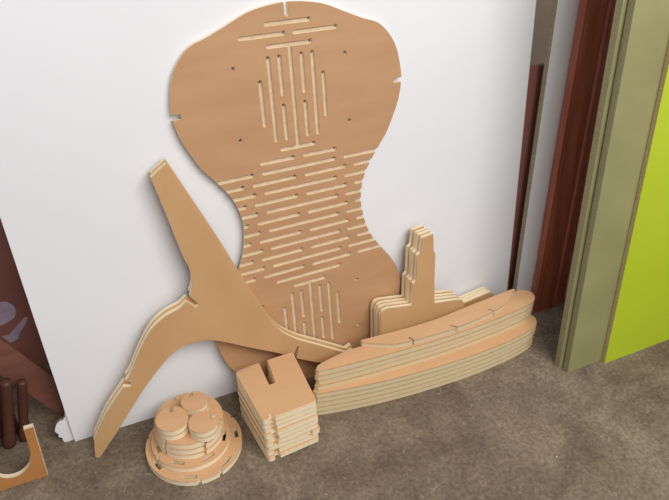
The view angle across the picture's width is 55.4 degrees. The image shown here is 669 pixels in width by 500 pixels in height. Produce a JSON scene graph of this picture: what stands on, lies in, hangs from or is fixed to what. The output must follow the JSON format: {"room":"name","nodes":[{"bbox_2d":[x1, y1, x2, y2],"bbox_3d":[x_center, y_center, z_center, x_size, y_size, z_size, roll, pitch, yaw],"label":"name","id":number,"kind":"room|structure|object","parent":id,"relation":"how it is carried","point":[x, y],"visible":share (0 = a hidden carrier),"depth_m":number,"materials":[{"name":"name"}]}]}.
{"room":"workshop","nodes":[
{"label":"workshop","id":0,"kind":"room"},
{"bbox_2d":[0,297,668,499],"bbox_3d":[0.335,0.658,1.634,6.500,0.050,4.000,-13,37,-22],"label":"floor","id":1,"kind":"structure","parent":0,"point":[521,427],"depth_m":1.75,"materials":[{"name":"carpet"}]},
{"bbox_2d":[0,378,16,448],"bbox_3d":[-0.857,0.427,1.665,0.071,0.226,0.036,-17,38,-26],"label":"turned post","id":2,"kind":"object","parent":1,"relation":"on","point":[9,439],"visible":1,"depth_m":1.65,"materials":[{"name":"brown wood"}]},
{"bbox_2d":[0,400,17,438],"bbox_3d":[-0.999,0.465,1.663,0.295,0.160,0.020,-13,37,-22],"label":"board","id":3,"kind":"object","parent":1,"relation":"on","point":[15,419],"visible":0.02,"depth_m":1.73,"materials":[{"name":"brown wood"}]},
{"bbox_2d":[17,378,28,441],"bbox_3d":[-0.826,0.426,1.685,0.062,0.206,0.030,-10,36,-18],"label":"turned post","id":4,"kind":"object","parent":1,"relation":"on","point":[22,396],"visible":0.75,"depth_m":1.67,"materials":[{"name":"brown wood"}]},
{"bbox_2d":[0,423,47,490],"bbox_3d":[-0.811,0.523,1.591,0.144,0.159,0.043,-13,37,-22],"label":"plywood offcut","id":5,"kind":"object","parent":1,"relation":"on","point":[36,468],"visible":1,"depth_m":1.61,"materials":[{"name":"brown wood"}]},
{"bbox_2d":[0,218,48,375],"bbox_3d":[-1.240,-0.239,1.508,1.350,1.491,0.203,-13,37,-22],"label":"sheet","id":6,"kind":"object","parent":1,"relation":"on","point":[18,326],"visible":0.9,"depth_m":1.87,"materials":[{"name":"brown wood"}]},
{"bbox_2d":[0,336,64,416],"bbox_3d":[-0.831,0.279,1.636,0.378,0.504,0.038,-6,35,-13],"label":"wooden plank","id":7,"kind":"object","parent":1,"relation":"on","point":[15,364],"visible":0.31,"depth_m":1.67,"materials":[{"name":"brown wood"}]},
{"bbox_2d":[55,407,73,441],"bbox_3d":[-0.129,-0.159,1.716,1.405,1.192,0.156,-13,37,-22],"label":"paper","id":8,"kind":"object","parent":1,"relation":"on","point":[62,427],"visible":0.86,"depth_m":1.72,"materials":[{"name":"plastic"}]},
{"bbox_2d":[146,410,241,485],"bbox_3d":[-0.380,0.526,1.732,0.256,0.018,0.256,-13,37,-22],"label":"ring","id":9,"kind":"object","parent":1,"relation":"on","point":[208,474],"visible":0.62,"depth_m":1.66,"materials":[{"name":"brown wood"}]},
{"bbox_2d":[151,417,229,471],"bbox_3d":[-0.388,0.508,1.725,0.208,0.018,0.208,-13,37,-22],"label":"ring","id":10,"kind":"object","parent":9,"relation":"on","point":[178,465],"visible":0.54,"depth_m":1.66,"materials":[{"name":"brown wood"}]},
{"bbox_2d":[157,420,223,459],"bbox_3d":[-0.390,0.487,1.724,0.180,0.018,0.180,-13,37,-22],"label":"ring","id":11,"kind":"object","parent":10,"relation":"on","point":[215,444],"visible":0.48,"depth_m":1.66,"materials":[{"name":"brown wood"}]},
{"bbox_2d":[154,424,222,454],"bbox_3d":[-0.392,0.471,1.715,0.180,0.018,0.180,-15,37,-23],"label":"ring","id":12,"kind":"object","parent":11,"relation":"on","point":[169,449],"visible":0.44,"depth_m":1.65,"materials":[{"name":"brown wood"}]},
{"bbox_2d":[154,393,222,448],"bbox_3d":[-0.390,0.455,1.706,0.180,0.018,0.180,-16,38,-25],"label":"ring","id":13,"kind":"object","parent":12,"relation":"on","point":[186,442],"visible":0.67,"depth_m":1.70,"materials":[{"name":"brown wood"}]},
{"bbox_2d":[158,411,188,439],"bbox_3d":[-0.420,0.459,1.666,0.083,0.018,0.083,-6,35,-12],"label":"disc","id":14,"kind":"object","parent":13,"relation":"on","point":[182,434],"visible":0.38,"depth_m":1.64,"materials":[{"name":"brown wood"}]},
{"bbox_2d":[155,406,188,435],"bbox_3d":[-0.422,0.444,1.656,0.083,0.018,0.083,-13,37,-22],"label":"disc","id":15,"kind":"object","parent":14,"relation":"on","point":[168,423],"visible":0.98,"depth_m":1.64,"materials":[{"name":"brown wood"}]},
{"bbox_2d":[190,418,218,441],"bbox_3d":[-0.339,0.465,1.661,0.074,0.018,0.074,-6,35,-12],"label":"disc","id":16,"kind":"object","parent":13,"relation":"on","point":[208,438],"visible":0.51,"depth_m":1.64,"materials":[{"name":"brown wood"}]},
{"bbox_2d":[188,411,217,437],"bbox_3d":[-0.340,0.450,1.650,0.074,0.018,0.074,-13,37,-22],"label":"disc","id":17,"kind":"object","parent":16,"relation":"on","point":[200,424],"visible":1,"depth_m":1.64,"materials":[{"name":"brown wood"}]},
{"bbox_3d":[-0.375,0.425,1.719,0.069,0.018,0.069,-6,35,-13],"label":"disc","id":18,"kind":"object","parent":13,"relation":"on","visible":0},
{"bbox_2d":[181,391,207,414],"bbox_3d":[-0.376,0.410,1.708,0.069,0.018,0.069,-13,37,-22],"label":"disc","id":19,"kind":"object","parent":18,"relation":"on","point":[197,402],"visible":0.91,"depth_m":1.70,"materials":[{"name":"brown wood"}]},
{"bbox_2d":[94,162,351,457],"bbox_3d":[-0.305,0.122,1.681,0.774,0.754,0.140,-14,37,-22],"label":"chair leg piece","id":20,"kind":"object","parent":1,"relation":"on","point":[225,310],"visible":0.91,"depth_m":1.66,"materials":[{"name":"brown wood"}]},
{"bbox_2d":[93,158,352,434],"bbox_3d":[-0.310,0.109,1.694,0.774,0.754,0.140,-14,37,-22],"label":"frame","id":21,"kind":"object","parent":1,"relation":"on","point":[178,302],"visible":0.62,"depth_m":1.66,"materials":[{"name":"brown wood"}]},
{"bbox_2d":[0,0,535,441],"bbox_3d":[-0.096,-0.407,1.596,1.520,1.738,0.221,-13,37,-22],"label":"panel","id":22,"kind":"object","parent":1,"relation":"on","point":[85,117],"visible":0.44,"depth_m":1.60,"materials":[{"name":"plastic"}]},
{"bbox_2d":[241,411,318,461],"bbox_3d":[-0.152,0.490,1.799,0.174,0.018,0.206,-15,37,-23],"label":"plate","id":23,"kind":"object","parent":1,"relation":"on","point":[281,454],"visible":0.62,"depth_m":1.73,"materials":[{"name":"brown wood"}]},
{"bbox_2d":[240,404,317,455],"bbox_3d":[-0.154,0.473,1.791,0.174,0.018,0.206,-14,37,-23],"label":"plate","id":24,"kind":"object","parent":23,"relation":"on","point":[310,436],"visible":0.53,"depth_m":1.72,"materials":[{"name":"brown wood"}]},
{"bbox_2d":[244,410,319,450],"bbox_3d":[-0.150,0.458,1.781,0.171,0.018,0.203,-15,37,-23],"label":"plate","id":25,"kind":"object","parent":24,"relation":"on","point":[316,430],"visible":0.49,"depth_m":1.71,"materials":[{"name":"brown wood"}]},
{"bbox_2d":[239,383,316,446],"bbox_3d":[-0.154,0.443,1.770,0.174,0.018,0.206,-14,37,-23],"label":"plate","id":26,"kind":"object","parent":25,"relation":"on","point":[275,438],"visible":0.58,"depth_m":1.70,"materials":[{"name":"brown wood"}]},
{"bbox_2d":[264,415,317,441],"bbox_3d":[-0.151,0.427,1.761,0.174,0.018,0.206,-14,37,-22],"label":"plate","id":27,"kind":"object","parent":26,"relation":"on","point":[316,420],"visible":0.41,"depth_m":1.68,"materials":[{"name":"brown wood"}]},
{"bbox_2d":[238,374,316,438],"bbox_3d":[-0.154,0.415,1.746,0.174,0.018,0.206,-14,37,-23],"label":"plate","id":28,"kind":"object","parent":27,"relation":"on","point":[297,424],"visible":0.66,"depth_m":1.68,"materials":[{"name":"brown wood"}]},
{"bbox_2d":[238,371,316,432],"bbox_3d":[-0.154,0.397,1.740,0.174,0.018,0.206,-14,37,-22],"label":"plate","id":29,"kind":"object","parent":28,"relation":"on","point":[299,418],"visible":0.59,"depth_m":1.67,"materials":[{"name":"brown wood"}]},
{"bbox_2d":[237,368,315,428],"bbox_3d":[-0.155,0.383,1.727,0.174,0.018,0.206,-13,37,-22],"label":"plate","id":30,"kind":"object","parent":29,"relation":"on","point":[311,409],"visible":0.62,"depth_m":1.66,"materials":[{"name":"brown wood"}]},
{"bbox_2d":[236,353,315,424],"bbox_3d":[-0.155,0.369,1.716,0.174,0.018,0.206,-13,37,-22],"label":"plate","id":31,"kind":"object","parent":30,"relation":"on","point":[290,393],"visible":1,"depth_m":1.70,"materials":[{"name":"brown wood"}]},
{"bbox_2d":[169,1,400,383],"bbox_3d":[-0.089,-0.095,1.730,0.618,1.077,0.168,-14,37,-22],"label":"panel","id":32,"kind":"object","parent":1,"relation":"on","point":[325,289],"visible":0.94,"depth_m":1.65,"materials":[{"name":"brown wood"}]},
{"bbox_2d":[370,225,452,337],"bbox_3d":[0.243,0.133,1.988,0.309,0.432,0.098,-13,37,-22],"label":"bracket","id":33,"kind":"object","parent":1,"relation":"on","point":[409,245],"visible":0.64,"depth_m":1.94,"materials":[{"name":"brown wood"}]},
{"bbox_2d":[374,228,457,336],"bbox_3d":[0.253,0.142,1.976,0.309,0.432,0.098,-13,37,-22],"label":"bracket","id":34,"kind":"object","parent":1,"relation":"on","point":[378,303],"visible":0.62,"depth_m":1.94,"materials":[{"name":"brown wood"}]},
{"bbox_2d":[376,230,459,335],"bbox_3d":[0.258,0.149,1.962,0.309,0.432,0.098,-13,37,-22],"label":"bracket","id":35,"kind":"object","parent":1,"relation":"on","point":[419,234],"visible":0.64,"depth_m":1.92,"materials":[{"name":"brown wood"}]},
{"bbox_2d":[379,232,463,334],"bbox_3d":[0.266,0.158,1.950,0.309,0.432,0.098,-13,37,-22],"label":"bracket","id":36,"kind":"object","parent":1,"relation":"on","point":[422,308],"visible":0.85,"depth_m":1.93,"materials":[{"name":"brown wood"}]},
{"bbox_2d":[317,339,532,414],"bbox_3d":[0.305,0.383,1.983,0.802,0.018,0.103,-13,37,-22],"label":"curved rail","id":37,"kind":"object","parent":1,"relation":"on","point":[529,345],"visible":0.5,"depth_m":1.92,"materials":[{"name":"brown wood"}]},
{"bbox_2d":[317,336,532,410],"bbox_3d":[0.303,0.369,1.971,0.802,0.018,0.103,-13,37,-22],"label":"curved rail","id":38,"kind":"object","parent":37,"relation":"on","point":[381,396],"visible":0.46,"depth_m":1.91,"materials":[{"name":"brown wood"}]},
{"bbox_2d":[316,335,532,406],"bbox_3d":[0.300,0.354,1.961,0.802,0.018,0.103,-13,37,-22],"label":"curved rail","id":39,"kind":"object","parent":38,"relation":"on","point":[324,403],"visible":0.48,"depth_m":1.89,"materials":[{"name":"brown wood"}]},
{"bbox_2d":[315,328,535,401],"bbox_3d":[0.306,0.338,1.952,0.802,0.018,0.103,-13,37,-22],"label":"curved rail","id":40,"kind":"object","parent":39,"relation":"on","point":[328,398],"visible":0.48,"depth_m":1.89,"materials":[{"name":"brown wood"}]},
{"bbox_2d":[313,314,536,397],"bbox_3d":[0.305,0.323,1.941,0.802,0.018,0.103,-13,37,-22],"label":"curved rail","id":41,"kind":"object","parent":40,"relation":"on","point":[501,340],"visible":0.52,"depth_m":1.91,"materials":[{"name":"brown wood"}]},
{"bbox_2d":[315,313,530,389],"bbox_3d":[0.300,0.296,1.948,0.796,0.018,0.083,-15,38,-24],"label":"curved rail","id":42,"kind":"object","parent":41,"relation":"on","point":[456,348],"visible":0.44,"depth_m":1.89,"materials":[{"name":"brown wood"}]},
{"bbox_2d":[316,307,532,384],"bbox_3d":[0.304,0.279,1.942,0.796,0.018,0.083,-15,38,-24],"label":"curved rail","id":43,"kind":"object","parent":42,"relation":"on","point":[372,369],"visible":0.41,"depth_m":1.89,"materials":[{"name":"brown wood"}]},
{"bbox_2d":[315,305,532,380],"bbox_3d":[0.301,0.265,1.929,0.796,0.018,0.083,-15,38,-24],"label":"curved rail","id":44,"kind":"object","parent":43,"relation":"on","point":[433,347],"visible":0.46,"depth_m":1.87,"materials":[{"name":"brown wood"}]},
{"bbox_2d":[316,290,534,375],"bbox_3d":[0.303,0.249,1.920,0.796,0.018,0.083,-15,38,-24],"label":"curved rail","id":45,"kind":"object","parent":44,"relation":"on","point":[521,300],"visible":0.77,"depth_m":1.85,"materials":[{"name":"brown wood"}]},
{"bbox_2d":[360,289,514,348],"bbox_3d":[0.347,0.219,1.933,0.575,0.018,0.077,-15,37,-24],"label":"rail","id":46,"kind":"object","parent":45,"relation":"on","point":[475,313],"visible":1,"depth_m":1.91,"materials":[{"name":"brown wood"}]},
{"bbox_2d":[458,286,487,298],"bbox_3d":[0.463,0.200,2.173,0.137,0.142,0.034,-13,37,-22],"label":"board","id":47,"kind":"object","parent":1,"relation":"on","point":[482,287],"visible":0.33,"depth_m":2.14,"materials":[{"name":"brown wood"}]},
{"bbox_2d":[461,288,489,300],"bbox_3d":[0.467,0.206,2.156,0.137,0.142,0.034,-13,37,-22],"label":"board","id":48,"kind":"object","parent":1,"relation":"on","point":[484,289],"visible":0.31,"depth_m":2.13,"materials":[{"name":"brown wood"}]},
{"bbox_2d":[463,290,492,307],"bbox_3d":[0.470,0.212,2.140,0.137,0.142,0.034,-13,37,-22],"label":"board","id":49,"kind":"object","parent":1,"relation":"on","point":[487,294],"visible":0.31,"depth_m":2.11,"materials":[{"name":"brown wood"}]},
{"bbox_2d":[507,63,543,290],"bbox_3d":[0.857,-0.243,2.216,0.735,0.836,0.118,-13,37,-22],"label":"sheet","id":50,"kind":"object","parent":1,"relation":"on","point":[535,71],"visible":0.02,"depth_m":2.04,"materials":[{"name":"brown wood"}]},
{"bbox_2d":[513,0,579,296],"bbox_3d":[0.788,-0.598,1.932,0.398,1.739,0.233,-13,37,-22],"label":"panel","id":51,"kind":"object","parent":1,"relation":"on","point":[564,13],"visible":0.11,"depth_m":1.97,"materials":[{"name":"plastic"}]},
{"bbox_2d":[531,0,615,312],"bbox_3d":[0.770,-0.578,1.901,0.155,1.740,0.275,-5,34,-11],"label":"board","id":52,"kind":"object","parent":1,"relation":"on","point":[594,22],"visible":0.93,"depth_m":2.02,"materials":[{"name":"brown wood"}]},
{"bbox_2d":[555,0,628,368],"bbox_3d":[0.880,-0.448,1.712,0.420,1.739,0.235,-13,37,-22],"label":"board","id":53,"kind":"object","parent":1,"relation":"on","point":[621,5],"visible":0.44,"depth_m":1.73,"materials":[{"name":"beige wood"}]},
{"bbox_2d":[563,0,668,372],"bbox_3d":[0.942,-0.447,1.714,0.508,1.739,0.235,-13,37,-22],"label":"board","id":54,"kind":"object","parent":1,"relation":"on","point":[645,36],"visible":0.7,"depth_m":1.73,"materials":[{"name":"beige wood"}]},
{"bbox_2d":[601,43,668,363],"bbox_3d":[1.208,-0.499,1.805,0.797,1.739,0.227,-13,37,-22],"label":"panel","id":55,"kind":"object","parent":1,"relation":"on","point":[639,319],"visible":1,"depth_m":1.92,"materials":[{"name":"laminate"}]},
{"bbox_2d":[530,0,552,64],"bbox_3d":[-0.495,-1.744,2.256,6.500,3.200,0.100,-13,37,-22],"label":"wall","id":56,"kind":"structure","parent":0,"point":[543,10],"depth_m":3.50,"materials":[{"name":"grey paint"}]}
]}

